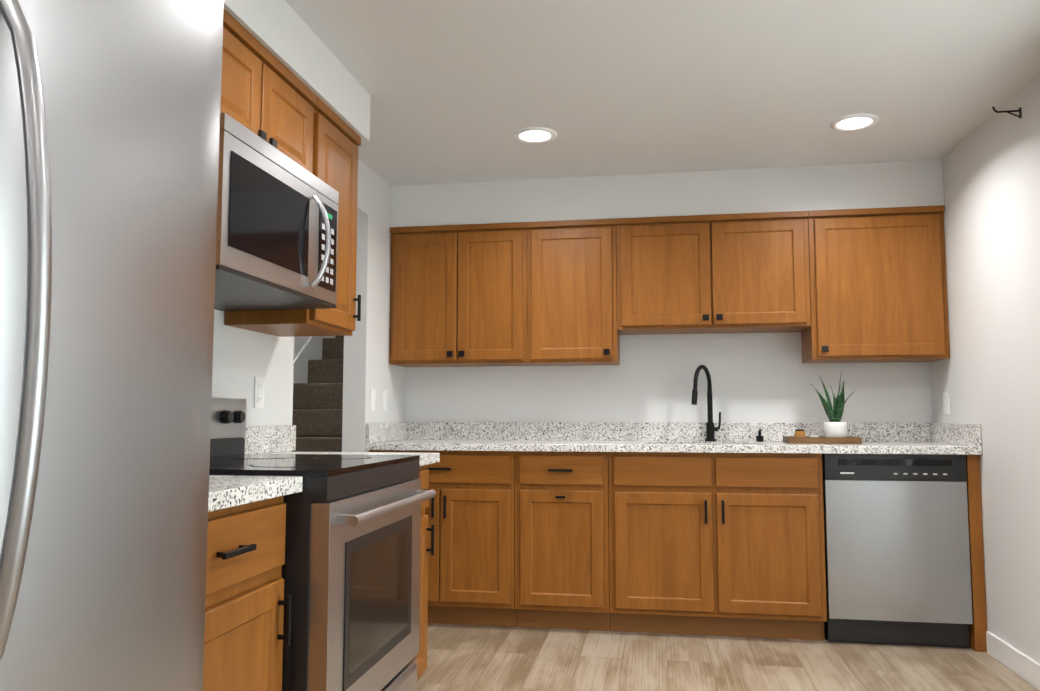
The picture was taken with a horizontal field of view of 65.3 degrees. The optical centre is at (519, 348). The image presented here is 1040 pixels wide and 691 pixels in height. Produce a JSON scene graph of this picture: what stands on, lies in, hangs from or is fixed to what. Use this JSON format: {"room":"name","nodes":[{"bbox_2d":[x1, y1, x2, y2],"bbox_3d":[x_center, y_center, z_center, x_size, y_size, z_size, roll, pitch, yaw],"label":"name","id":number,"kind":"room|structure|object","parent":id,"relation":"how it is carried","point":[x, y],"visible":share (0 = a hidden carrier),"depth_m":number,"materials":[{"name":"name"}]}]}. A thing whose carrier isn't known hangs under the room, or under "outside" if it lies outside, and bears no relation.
{"room":"kitchen","nodes":[
{"label":"kitchen","id":0,"kind":"room"},
{"bbox_2d":[294,336,309,358],"bbox_3d":[-1.763,0.291,5.044,0.150,2.320,5.840,-1,-5,10],"label":"wall","id":1,"kind":"structure","parent":0,"point":[300,342],"depth_m":5.75,"materials":[{"name":"white paint"}]},
{"bbox_2d":[293,351,300,382],"bbox_3d":[-1.627,0.424,5.340,0.017,2.496,3.050,-1,-5,10],"label":"trim","id":2,"kind":"structure","parent":1,"relation":"attached to","point":[297,361],"depth_m":5.69,"materials":[{"name":"white"}]},
{"bbox_2d":[212,158,404,451],"bbox_3d":[-1.094,0.093,2.607,0.120,2.320,10.200,-1,-5,10],"label":"wall","id":3,"kind":"structure","parent":0,"point":[242,358],"depth_m":4.12,"materials":[{"name":"white paint"}]},
{"bbox_2d":[253,376,264,407],"bbox_3d":[-0.963,0.160,2.997,0.008,0.114,0.070,-1,-5,10],"label":"electrical outlet","id":4,"kind":"object","parent":3,"relation":"attached to","point":[259,384],"visible":1,"depth_m":2.99,"materials":[{"name":"white plastic"}]},
{"bbox_2d":[242,425,295,452],"bbox_3d":[-1.063,0.282,2.338,0.018,0.100,1.868,-1,-5,10],"label":"backsplash","id":5,"kind":"structure","parent":3,"relation":"attached to","point":[258,439],"depth_m":3.03,"materials":[{"name":"white stone"}]},
{"bbox_2d":[225,103,360,336],"bbox_3d":[-0.816,-0.456,2.972,0.317,0.782,0.418,-1,-5,10],"label":"upper cabinet","id":6,"kind":"object","parent":3,"relation":"attached to","point":[339,142],"depth_m":2.96,"materials":[{"name":"brown wood"}]},
{"bbox_2d":[300,336,334,382],"bbox_3d":[-0.729,0.432,5.189,0.017,2.456,3.050,-1,-5,10],"label":"trim","id":7,"kind":"structure","parent":3,"relation":"attached to","point":[311,349],"depth_m":5.90,"materials":[{"name":"white"}]},
{"bbox_2d":[370,389,375,410],"bbox_3d":[-0.759,0.262,4.195,0.010,0.114,0.070,-1,-5,10],"label":"light switch","id":8,"kind":"object","parent":3,"relation":"attached to","point":[372,398],"visible":1,"depth_m":4.18,"materials":[{"name":"white plastic"}]},
{"bbox_2d":[382,390,387,410],"bbox_3d":[-0.728,0.278,4.382,0.010,0.114,0.070,-1,-5,10],"label":"light switch","id":9,"kind":"object","parent":3,"relation":"attached to","point":[384,399],"visible":1,"depth_m":4.37,"materials":[{"name":"white plastic"}]},
{"bbox_2d":[366,422,405,441],"bbox_3d":[-0.716,0.449,4.396,0.019,0.100,0.625,-1,-5,10],"label":"backsplash","id":10,"kind":"structure","parent":3,"relation":"attached to","point":[375,432],"depth_m":4.33,"materials":[{"name":"white stone"}]},
{"bbox_2d":[285,0,1039,185],"bbox_3d":[-0.143,-1.141,2.486,4.230,0.120,10.320,-1,-5,10],"label":"ceiling","id":11,"kind":"structure","parent":0,"point":[460,91],"depth_m":3.09,"materials":[{"name":"white paint"}]},
{"bbox_2d":[224,0,369,141],"bbox_3d":[-1.099,-1.152,0.436,0.619,0.189,5.729,-1,-5,10],"label":"wall","id":12,"kind":"structure","parent":11,"relation":"attached to","point":[281,31],"depth_m":2.65,"materials":[{"name":"white paint"}]},
{"bbox_2d":[220,9,271,141],"bbox_3d":[-0.945,-0.740,2.222,0.317,0.338,0.380,-1,-5,10],"label":"upper cabinet","id":13,"kind":"object","parent":12,"relation":"attached to","point":[246,63],"depth_m":2.29,"materials":[{"name":"brown wood"}]},
{"bbox_2d":[214,112,338,310],"bbox_3d":[-0.840,-0.355,2.362,0.466,0.390,0.730,-1,-5,10],"label":"microwave","id":14,"kind":"object","parent":13,"relation":"attached to","point":[277,232],"visible":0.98,"depth_m":2.26,"materials":[{"name":"silver metal"}]},
{"bbox_2d":[268,54,323,178],"bbox_3d":[-0.882,-0.710,2.596,0.317,0.338,0.380,-1,-5,10],"label":"upper cabinet","id":15,"kind":"object","parent":12,"relation":"attached to","point":[268,96],"depth_m":2.60,"materials":[{"name":"brown wood"}]},
{"bbox_2d":[513,127,556,142],"bbox_3d":[0.070,-0.975,3.708,0.200,0.012,0.200,-1,-5,10],"label":"recessed light","id":16,"kind":"object","parent":11,"relation":"in","point":[534,135],"visible":0.98,"depth_m":3.70,"materials":[{"name":"white"}]},
{"bbox_2d":[830,113,878,130],"bbox_3d":[1.462,-0.988,3.546,0.200,0.012,0.200,-1,-5,10],"label":"recessed light","id":17,"kind":"object","parent":11,"relation":"in","point":[855,122],"visible":1,"depth_m":3.53,"materials":[{"name":"white"}]},
{"bbox_2d":[405,332,932,422],"bbox_3d":[0.831,0.251,4.553,3.030,2.320,0.120,-1,-5,10],"label":"wall","id":18,"kind":"structure","parent":0,"point":[763,377],"depth_m":4.49,"materials":[{"name":"white paint"}]},
{"bbox_2d":[389,222,532,366],"bbox_3d":[-0.318,-0.289,4.566,0.769,0.760,0.317,-1,-5,10],"label":"upper cabinet","id":19,"kind":"object","parent":18,"relation":"attached to","point":[459,294],"depth_m":4.41,"materials":[{"name":"brown wood"}]},
{"bbox_2d":[529,218,620,365],"bbox_3d":[0.297,-0.298,4.463,0.478,0.760,0.317,-1,-5,10],"label":"upper cabinet","id":20,"kind":"object","parent":18,"relation":"attached to","point":[575,294],"depth_m":4.31,"materials":[{"name":"brown wood"}]},
{"bbox_2d":[390,159,943,226],"bbox_3d":[0.722,-0.801,4.441,2.878,0.238,0.304,-1,-5,10],"label":"wall","id":21,"kind":"structure","parent":18,"relation":"attached to","point":[844,186],"depth_m":4.27,"materials":[{"name":"white paint"}]},
{"bbox_2d":[406,422,929,441],"bbox_3d":[0.745,0.456,4.477,2.874,0.100,0.019,-1,-5,10],"label":"backsplash","id":22,"kind":"structure","parent":18,"relation":"attached to","point":[612,431],"depth_m":4.47,"materials":[{"name":"white stone"}]},
{"bbox_2d":[617,211,816,334],"bbox_3d":[1.016,-0.392,4.349,0.976,0.590,0.317,-1,-5,10],"label":"upper cabinet","id":23,"kind":"object","parent":18,"relation":"attached to","point":[741,272],"depth_m":4.20,"materials":[{"name":"brown wood"}]},
{"bbox_2d":[801,205,949,362],"bbox_3d":[1.819,-0.318,4.208,0.647,0.760,0.317,-1,-5,10],"label":"upper cabinet","id":24,"kind":"object","parent":18,"relation":"attached to","point":[866,285],"depth_m":4.06,"materials":[{"name":"brown wood"}]},
{"bbox_2d":[642,454,773,493],"bbox_3d":[0.933,0.598,4.106,0.594,0.197,0.413,-1,-5,10],"label":"drawer front","id":25,"kind":"object","parent":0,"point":[724,473],"depth_m":3.83,"materials":[{"name":"brown wood"}]},
{"bbox_2d":[417,623,1038,690],"bbox_3d":[-0.143,1.261,2.290,4.230,0.060,10.320,-1,-5,10],"label":"floor","id":26,"kind":"structure","parent":0,"point":[462,657],"depth_m":3.40,"materials":[{"name":"laminate"}]},
{"bbox_2d":[0,0,223,690],"bbox_3d":[-0.878,0.217,0.859,0.831,1.789,0.965,-1,-5,10],"label":"fridge","id":27,"kind":"object","parent":26,"relation":"on","point":[109,136],"visible":1,"depth_m":1.00,"materials":[{"name":"silver metal"}]},
{"bbox_2d":[203,497,291,690],"bbox_3d":[-0.876,0.742,1.608,0.616,0.865,0.563,-1,-5,10],"label":"base cabinet","id":28,"kind":"object","parent":26,"relation":"on","point":[244,635],"depth_m":1.66,"materials":[{"name":"brown wood"}]},
{"bbox_2d":[208,475,302,512],"bbox_3d":[-0.863,0.293,1.642,0.642,0.035,0.568,-1,-5,10],"label":"countertop","id":29,"kind":"structure","parent":28,"relation":"on","point":[225,492],"depth_m":1.68,"materials":[{"name":"white stone"}]},
{"bbox_2d":[292,336,343,451],"bbox_3d":[-1.112,0.511,5.644,0.926,1.980,3.270,-1,-5,10],"label":"stairs","id":30,"kind":"structure","parent":26,"relation":"on","point":[317,414],"depth_m":5.55,"materials":[{"name":"carpet"}]},
{"bbox_2d":[209,398,435,690],"bbox_3d":[-0.686,0.679,2.256,0.744,1.095,0.746,-1,-5,10],"label":"range","id":31,"kind":"object","parent":26,"relation":"on","point":[351,571],"visible":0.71,"depth_m":2.05,"materials":[{"name":"silver metal"}]},
{"bbox_2d":[299,465,433,679],"bbox_3d":[-0.669,0.841,2.834,0.616,0.865,0.403,-1,-5,10],"label":"base cabinet","id":32,"kind":"object","parent":26,"relation":"on","point":[421,656],"depth_m":2.91,"materials":[{"name":"brown wood"}]},
{"bbox_2d":[245,449,438,468],"bbox_3d":[-0.654,0.394,2.885,0.642,0.035,0.440,-1,-5,10],"label":"countertop","id":33,"kind":"structure","parent":32,"relation":"on","point":[425,458],"depth_m":2.99,"materials":[{"name":"white stone"}]},
{"bbox_2d":[369,450,517,626],"bbox_3d":[-0.348,0.962,4.316,0.757,0.865,0.617,-1,-5,10],"label":"base cabinet","id":34,"kind":"object","parent":26,"relation":"on","point":[473,512],"depth_m":4.00,"materials":[{"name":"brown wood"}]},
{"bbox_2d":[518,450,621,630],"bbox_3d":[0.259,0.954,4.214,0.475,0.865,0.617,-1,-5,10],"label":"base cabinet","id":35,"kind":"object","parent":26,"relation":"on","point":[570,505],"depth_m":3.92,"materials":[{"name":"brown wood"}]},
{"bbox_2d":[366,438,981,453],"bbox_3d":[0.693,0.498,4.164,2.874,0.035,0.644,-1,-5,10],"label":"countertop","id":36,"kind":"structure","parent":35,"relation":"on","point":[531,445],"depth_m":3.90,"materials":[{"name":"white stone"}]},
{"bbox_2d":[691,365,720,440],"bbox_3d":[0.994,0.288,4.328,0.162,0.409,0.173,-1,-5,10],"label":"faucet","id":37,"kind":"object","parent":36,"relation":"in","point":[711,428],"visible":1,"depth_m":4.36,"materials":[{"name":"black metal"}]},
{"bbox_2d":[756,429,763,441],"bbox_3d":[1.273,0.457,4.302,0.039,0.067,0.065,-1,-5,10],"label":"soap dispenser","id":38,"kind":"object","parent":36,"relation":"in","point":[759,438],"visible":1,"depth_m":4.30,"materials":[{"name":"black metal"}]},
{"bbox_2d":[783,371,861,443],"bbox_3d":[1.511,0.290,4.063,0.352,0.361,0.212,-1,-5,10],"label":"decorative tray","id":39,"kind":"object","parent":36,"relation":"in","point":[835,430],"visible":1,"depth_m":4.01,"materials":[{"name":"brown wood"}]},
{"bbox_2d":[822,454,972,647],"bbox_3d":[1.755,0.934,3.956,0.605,0.862,0.599,-1,-5,10],"label":"dishwasher","id":40,"kind":"object","parent":26,"relation":"on","point":[897,550],"visible":0.96,"depth_m":3.67,"materials":[{"name":"silver metal"}]},
{"bbox_2d":[930,72,1039,663],"bbox_3d":[1.637,-0.064,0.676,0.150,2.320,7.285,-1,-5,10],"label":"wall","id":41,"kind":"structure","parent":0,"point":[986,375],"depth_m":3.40,"materials":[{"name":"white paint"}]},
{"bbox_2d":[943,392,949,414],"bbox_3d":[2.126,0.270,4.044,0.008,0.114,0.070,-1,-5,10],"label":"electrical outlet","id":42,"kind":"object","parent":41,"relation":"attached to","point":[946,401],"visible":1,"depth_m":4.03,"materials":[{"name":"white plastic"}]},
{"bbox_2d":[930,423,981,445],"bbox_3d":[2.099,0.411,3.925,0.019,0.100,0.625,-1,-5,10],"label":"backsplash","id":43,"kind":"structure","parent":41,"relation":"attached to","point":[960,434],"depth_m":3.85,"materials":[{"name":"white stone"}]},
{"bbox_2d":[992,106,1021,118],"bbox_3d":[1.919,-0.934,3.200,0.103,0.053,0.016,-1,-5,10],"label":"curtain bracket","id":44,"kind":"object","parent":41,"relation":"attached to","point":[1010,111],"visible":1,"depth_m":3.19,"materials":[{"name":"black metal"}]},
{"bbox_2d":[986,631,1039,690],"bbox_3d":[1.984,1.252,3.138,0.014,0.095,0.860,-1,-5,10],"label":"baseboard","id":45,"kind":"structure","parent":41,"relation":"attached to","point":[1018,663],"depth_m":3.26,"materials":[{"name":"white wood"}]}
]}

